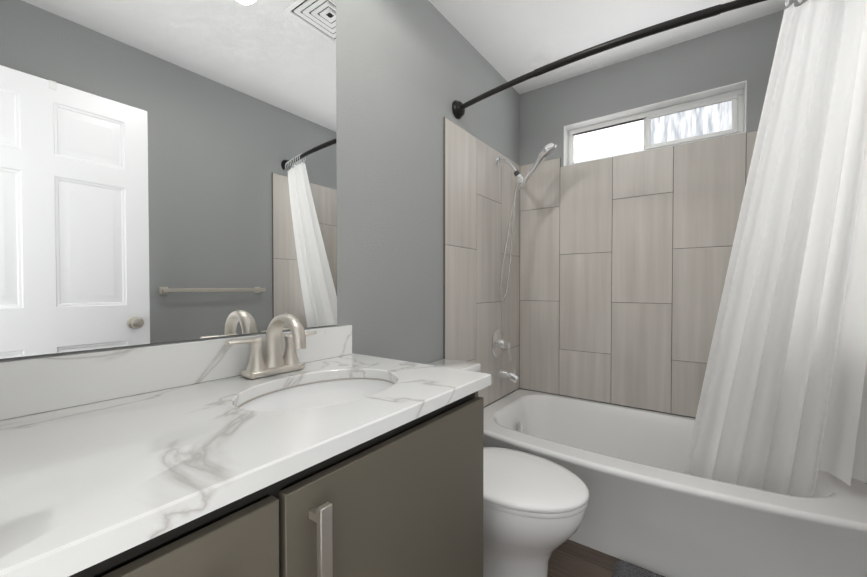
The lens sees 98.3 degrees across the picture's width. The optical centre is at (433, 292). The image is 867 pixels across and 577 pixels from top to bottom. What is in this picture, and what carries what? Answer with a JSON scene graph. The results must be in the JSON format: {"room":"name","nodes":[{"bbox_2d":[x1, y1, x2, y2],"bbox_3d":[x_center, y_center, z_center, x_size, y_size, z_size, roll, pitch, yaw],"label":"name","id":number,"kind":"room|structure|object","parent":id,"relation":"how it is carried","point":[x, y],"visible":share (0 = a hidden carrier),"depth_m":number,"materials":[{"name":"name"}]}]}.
{"room":"bathroom","nodes":[
{"label":"bathroom","id":0,"kind":"room"},
{"bbox_2d":[0,0,519,407],"bbox_3d":[-0.212,-0.124,1.605,0.140,2.440,2.811,1,1,36],"label":"wall","id":1,"kind":"structure","parent":0,"point":[408,72],"depth_m":1.57,"materials":[{"name":"grey paint"}]},
{"bbox_2d":[0,0,336,358],"bbox_3d":[-0.597,-0.436,0.946,0.006,1.105,0.879,1,1,36],"label":"wall mirror","id":2,"kind":"object","parent":1,"relation":"attached to","point":[168,170],"visible":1,"depth_m":0.89,"materials":[{"name":"clear glass"}]},
{"bbox_2d":[443,117,519,406],"bbox_3d":[0.323,0.111,2.215,0.009,1.952,0.920,1,1,36],"label":"wall tile","id":3,"kind":"structure","parent":1,"relation":"attached to","point":[479,185],"depth_m":2.12,"materials":[{"name":"grey tile"}]},
{"bbox_2d":[491,329,510,360],"bbox_3d":[0.432,0.315,2.283,0.092,0.182,0.174,1,1,36],"label":"shower valve","id":4,"kind":"object","parent":3,"relation":"attached to","point":[499,343],"visible":1,"depth_m":2.27,"materials":[{"name":"silver metal"}]},
{"bbox_2d":[495,368,518,382],"bbox_3d":[0.451,0.497,2.272,0.139,0.082,0.060,1,1,36],"label":"tub spout","id":5,"kind":"object","parent":3,"relation":"attached to","point":[506,375],"visible":1,"depth_m":2.25,"materials":[{"name":"silver metal"}]},
{"bbox_2d":[496,142,555,300],"bbox_3d":[0.542,-0.398,2.201,0.353,0.893,0.111,1,1,36],"label":"shower head","id":6,"kind":"object","parent":3,"relation":"attached to","point":[546,150],"visible":0.98,"depth_m":2.23},
{"bbox_2d":[548,539,664,576],"bbox_3d":[0.461,1.144,1.134,1.804,0.080,2.811,1,1,36],"label":"floor","id":7,"kind":"structure","parent":0,"point":[569,558],"depth_m":1.53,"materials":[{"name":"brown wood"}]},
{"bbox_2d":[0,313,490,576],"bbox_3d":[-0.340,0.584,0.821,0.586,1.050,0.954,1,1,36],"label":"bathroom vanity","id":8,"kind":"object","parent":7,"relation":"on","point":[297,450],"visible":1,"depth_m":0.67,"materials":[{"name":"brown"}]},
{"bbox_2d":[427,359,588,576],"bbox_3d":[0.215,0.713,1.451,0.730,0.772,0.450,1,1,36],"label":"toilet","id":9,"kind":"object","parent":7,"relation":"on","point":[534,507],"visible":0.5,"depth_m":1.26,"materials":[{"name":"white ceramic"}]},
{"bbox_2d":[611,561,661,576],"bbox_3d":[0.857,1.088,1.120,0.660,0.034,0.535,1,1,36],"label":"rug","id":10,"kind":"object","parent":7,"relation":"on","point":[623,569],"visible":1,"depth_m":1.44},
{"bbox_2d":[483,389,866,576],"bbox_3d":[0.945,0.883,1.796,1.503,0.420,0.864,1,1,36],"label":"bathtub","id":11,"kind":"object","parent":7,"relation":"on","point":[652,506],"visible":0.71,"depth_m":1.42,"materials":[{"name":"white ceramic"}]},
{"bbox_2d":[428,0,807,93],"bbox_3d":[0.461,-1.376,1.095,1.804,0.080,2.811,1,1,36],"label":"ceiling","id":12,"kind":"structure","parent":0,"point":[508,40],"depth_m":1.90,"materials":[{"name":"white paint"}]},
{"bbox_2d":[519,4,801,417],"bbox_3d":[1.247,-0.133,2.195,1.524,2.440,0.140,1,1,36],"label":"wall","id":13,"kind":"structure","parent":0,"point":[744,51],"depth_m":2.09,"materials":[{"name":"grey paint"}]},
{"bbox_2d":[519,130,757,417],"bbox_3d":[1.203,-0.098,2.135,1.506,1.527,0.009,1,1,36],"label":"wall tile","id":14,"kind":"structure","parent":13,"relation":"attached to","point":[624,261],"depth_m":2.17,"materials":[{"name":"grey tile"}]},
{"bbox_2d":[564,80,746,165],"bbox_3d":[1.233,-0.933,2.183,0.900,0.260,0.127,1,1,36],"label":"sliding window","id":15,"kind":"structure","parent":13,"relation":"in","point":[718,112],"depth_m":2.14,"materials":[{"name":"white"}]},
{"bbox_3d":[1.547,0.125,1.324,0.009,1.952,0.920,1,1,36],"label":"wall tile","id":16,"kind":"structure","parent":0,"visible":0},
{"bbox_2d":[452,0,866,497],"bbox_3d":[0.784,-0.058,1.560,1.523,1.840,0.400,1,1,36],"label":"shower curtain","id":17,"kind":"object","parent":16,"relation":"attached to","point":[782,407],"visible":0.92,"depth_m":1.25,"materials":[{"name":"white fabric"}]}
]}

